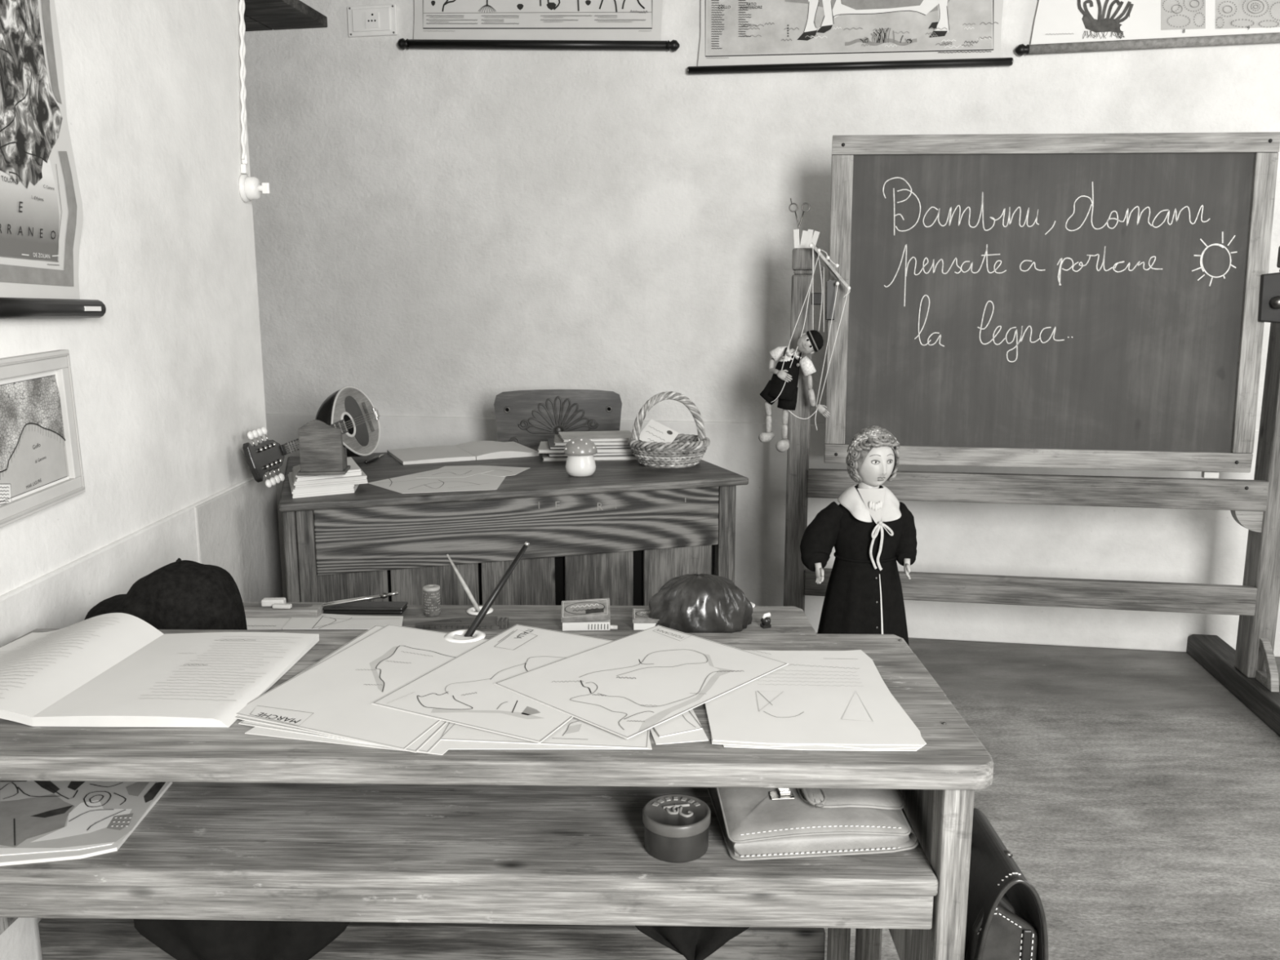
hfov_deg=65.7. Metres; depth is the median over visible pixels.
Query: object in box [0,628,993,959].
school desk
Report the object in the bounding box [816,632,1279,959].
floor
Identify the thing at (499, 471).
drawing sheet
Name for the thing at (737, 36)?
chart
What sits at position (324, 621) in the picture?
page
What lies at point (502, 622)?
block
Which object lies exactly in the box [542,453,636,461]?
book
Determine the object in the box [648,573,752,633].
pouch
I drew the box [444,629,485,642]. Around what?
inkwell
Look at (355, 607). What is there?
case
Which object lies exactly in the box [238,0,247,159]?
cable
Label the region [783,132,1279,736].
blackboard
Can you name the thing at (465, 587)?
pen
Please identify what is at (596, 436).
book
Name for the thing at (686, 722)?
map sheet
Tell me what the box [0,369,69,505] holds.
print
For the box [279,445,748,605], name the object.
desk
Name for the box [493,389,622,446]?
wooden chair
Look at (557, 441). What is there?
book
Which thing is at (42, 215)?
chart
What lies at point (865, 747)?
page
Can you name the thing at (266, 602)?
eraser
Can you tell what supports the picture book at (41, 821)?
on the school desk at (456, 854)
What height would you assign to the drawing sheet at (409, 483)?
0.001 m
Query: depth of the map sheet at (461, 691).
1.31 m
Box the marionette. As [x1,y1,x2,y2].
[758,242,850,452]
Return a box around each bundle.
[288,471,359,497]
[292,464,367,489]
[295,457,361,481]
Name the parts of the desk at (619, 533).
corner post, panel, corner post, panel, panel, panel, corner post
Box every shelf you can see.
[0,780,937,896]
[239,0,327,31]
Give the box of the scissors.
[788,198,810,241]
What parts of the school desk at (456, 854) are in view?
panel, leg, panel, leg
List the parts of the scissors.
blade, blade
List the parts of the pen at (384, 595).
leg, leg, handle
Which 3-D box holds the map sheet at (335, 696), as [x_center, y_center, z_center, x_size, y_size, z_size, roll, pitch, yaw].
[-0.334,0.269,1.355,0.261,0.001,0.396,3,10,17]
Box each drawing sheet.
[367,468,506,493]
[416,465,493,478]
[480,465,529,476]
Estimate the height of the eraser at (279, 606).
0.008 m
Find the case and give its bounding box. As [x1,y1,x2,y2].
[322,600,408,613]
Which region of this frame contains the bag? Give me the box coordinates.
[964,808,1048,959]
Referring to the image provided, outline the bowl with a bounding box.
[315,390,361,457]
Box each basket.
[627,391,710,468]
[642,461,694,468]
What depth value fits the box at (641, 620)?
1.88 m
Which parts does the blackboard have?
post, paper strips, pivot knob, rail, rail, board rail, slate panel, board rail, post, pivot knob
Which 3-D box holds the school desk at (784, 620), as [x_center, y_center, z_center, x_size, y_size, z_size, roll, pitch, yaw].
[-0.310,0.625,1.903,1.298,0.680,0.400,0,10,1]
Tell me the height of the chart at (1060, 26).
0.920 m
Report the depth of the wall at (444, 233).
3.86 m
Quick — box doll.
[800,426,917,646]
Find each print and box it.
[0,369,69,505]
[588,623,608,629]
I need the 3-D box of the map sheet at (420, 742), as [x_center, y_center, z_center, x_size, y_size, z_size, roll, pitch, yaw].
[-0.338,0.270,1.353,0.267,0.001,0.409,2,10,13]
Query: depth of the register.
3.26 m
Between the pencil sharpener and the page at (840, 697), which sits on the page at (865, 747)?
the page at (840, 697)
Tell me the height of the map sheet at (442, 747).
0.001 m
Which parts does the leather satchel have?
panel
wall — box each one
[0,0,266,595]
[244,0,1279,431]
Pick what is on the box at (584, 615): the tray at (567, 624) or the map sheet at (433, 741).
the tray at (567, 624)
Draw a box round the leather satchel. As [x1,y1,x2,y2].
[706,787,918,861]
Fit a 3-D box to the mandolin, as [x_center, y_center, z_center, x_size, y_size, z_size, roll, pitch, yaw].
[-0.975,-0.141,2.900,0.153,0.223,0.868,1,10,7]
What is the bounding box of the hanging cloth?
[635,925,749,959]
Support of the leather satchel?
on the school desk at (456, 854)
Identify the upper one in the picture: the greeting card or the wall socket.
the wall socket
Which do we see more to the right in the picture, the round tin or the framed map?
the round tin
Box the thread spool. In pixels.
[422,584,440,616]
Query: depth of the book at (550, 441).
3.18 m
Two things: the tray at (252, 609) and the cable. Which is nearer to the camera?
the tray at (252, 609)
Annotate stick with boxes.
[609,625,617,629]
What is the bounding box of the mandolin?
[242,386,380,487]
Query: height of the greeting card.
0.094 m
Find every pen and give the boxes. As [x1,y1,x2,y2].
[320,591,398,606]
[364,453,385,463]
[446,554,479,612]
[463,542,529,636]
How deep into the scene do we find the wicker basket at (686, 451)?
3.05 m
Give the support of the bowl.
on the mandolin
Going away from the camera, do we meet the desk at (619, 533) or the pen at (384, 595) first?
the pen at (384, 595)
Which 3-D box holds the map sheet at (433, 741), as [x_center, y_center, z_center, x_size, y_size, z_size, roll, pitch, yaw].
[-0.326,0.273,1.344,0.260,0.001,0.391,2,10,12]
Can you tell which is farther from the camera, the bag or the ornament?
the ornament
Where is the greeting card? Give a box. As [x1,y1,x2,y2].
[639,419,679,451]
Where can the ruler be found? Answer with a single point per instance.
(488, 622)
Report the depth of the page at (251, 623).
1.91 m
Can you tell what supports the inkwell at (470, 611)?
on the school desk at (784, 620)
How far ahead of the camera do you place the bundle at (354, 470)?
2.62 m
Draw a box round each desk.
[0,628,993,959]
[247,604,816,633]
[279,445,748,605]
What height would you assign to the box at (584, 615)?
0.048 m
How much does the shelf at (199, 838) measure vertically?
0.022 m
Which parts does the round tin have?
lid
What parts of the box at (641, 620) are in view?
lid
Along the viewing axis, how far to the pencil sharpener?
1.89 m
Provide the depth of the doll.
2.75 m
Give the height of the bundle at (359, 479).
0.020 m
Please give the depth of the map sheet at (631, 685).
1.34 m
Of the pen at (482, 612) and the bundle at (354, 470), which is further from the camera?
the bundle at (354, 470)
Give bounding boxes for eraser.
[261,597,286,606]
[272,603,292,608]
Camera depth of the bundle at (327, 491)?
2.59 m
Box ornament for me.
[564,437,597,477]
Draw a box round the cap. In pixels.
[84,557,247,630]
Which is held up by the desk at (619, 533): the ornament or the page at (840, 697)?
the ornament
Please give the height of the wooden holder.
0.142 m
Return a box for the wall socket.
[346,4,397,37]
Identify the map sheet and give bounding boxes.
[235,624,488,750]
[235,625,448,752]
[238,720,455,753]
[244,726,449,755]
[371,624,613,742]
[438,716,649,748]
[448,737,652,749]
[493,625,788,738]
[649,709,708,744]
[653,711,702,737]
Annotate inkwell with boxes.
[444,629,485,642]
[466,605,493,615]
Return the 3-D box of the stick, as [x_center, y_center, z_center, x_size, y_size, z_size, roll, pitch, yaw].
[-0.066,0.279,1.883,0.048,0.008,0.008,1,10,6]
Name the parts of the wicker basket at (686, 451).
handle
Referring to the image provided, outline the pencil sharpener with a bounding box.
[760,612,771,628]
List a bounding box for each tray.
[242,601,325,617]
[562,619,609,631]
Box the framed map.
[0,349,85,527]
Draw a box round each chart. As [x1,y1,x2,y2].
[0,0,106,318]
[396,0,679,51]
[687,0,1013,74]
[1014,0,1279,56]
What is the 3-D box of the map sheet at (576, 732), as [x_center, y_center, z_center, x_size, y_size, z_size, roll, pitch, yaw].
[-0.108,0.286,1.268,0.258,0.001,0.236,1,10,5]
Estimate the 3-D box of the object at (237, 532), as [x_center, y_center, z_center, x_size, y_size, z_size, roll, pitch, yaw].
[-1.038,0.426,2.606,0.033,0.834,0.554,0,10,-2]
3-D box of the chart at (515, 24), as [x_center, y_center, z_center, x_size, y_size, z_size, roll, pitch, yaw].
[-0.395,-2.077,3.674,1.098,0.966,0.041,2,10,9]
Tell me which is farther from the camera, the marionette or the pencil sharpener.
the marionette
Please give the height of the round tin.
0.049 m
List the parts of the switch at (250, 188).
knob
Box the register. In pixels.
[386,440,539,464]
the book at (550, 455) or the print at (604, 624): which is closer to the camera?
the print at (604, 624)
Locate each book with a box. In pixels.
[0,613,319,727]
[0,780,172,866]
[537,441,631,453]
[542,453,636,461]
[547,438,631,449]
[547,452,634,457]
[554,434,628,445]
[558,430,631,442]
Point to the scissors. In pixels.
(790, 210)
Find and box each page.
[245,617,290,629]
[282,613,403,629]
[705,649,923,745]
[711,650,921,749]
[722,737,926,751]
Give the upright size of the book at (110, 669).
0.046 m
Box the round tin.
[642,793,711,862]
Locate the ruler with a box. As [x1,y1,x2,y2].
[415,616,499,629]
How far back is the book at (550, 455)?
3.18 m
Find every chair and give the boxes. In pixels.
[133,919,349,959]
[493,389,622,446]
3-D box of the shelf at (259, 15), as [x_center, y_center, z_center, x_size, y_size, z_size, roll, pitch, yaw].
[-1.761,-1.721,3.473,0.927,0.040,1.000,2,10,9]
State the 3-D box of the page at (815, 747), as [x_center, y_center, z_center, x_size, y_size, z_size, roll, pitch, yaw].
[0.211,0.282,1.300,0.246,0.001,0.333,0,10,0]
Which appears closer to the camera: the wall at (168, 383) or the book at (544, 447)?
the wall at (168, 383)
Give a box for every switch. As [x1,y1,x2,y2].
[238,154,270,202]
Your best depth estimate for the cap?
1.66 m
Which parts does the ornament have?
stem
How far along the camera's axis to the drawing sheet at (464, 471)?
2.93 m
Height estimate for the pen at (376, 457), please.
0.012 m
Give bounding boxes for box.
[560,598,610,631]
[632,608,659,630]
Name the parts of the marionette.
trouser leg, arm, trouser leg, arm, control handle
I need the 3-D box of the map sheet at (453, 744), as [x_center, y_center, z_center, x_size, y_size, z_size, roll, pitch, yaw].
[-0.116,0.286,1.277,0.259,0.001,0.279,0,10,0]
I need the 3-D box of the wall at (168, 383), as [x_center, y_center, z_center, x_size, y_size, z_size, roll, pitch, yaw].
[-1.167,-0.315,0.532,0.400,3.000,4.370,0,10,-2]
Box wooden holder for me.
[297,419,350,475]
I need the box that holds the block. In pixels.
[497,617,508,628]

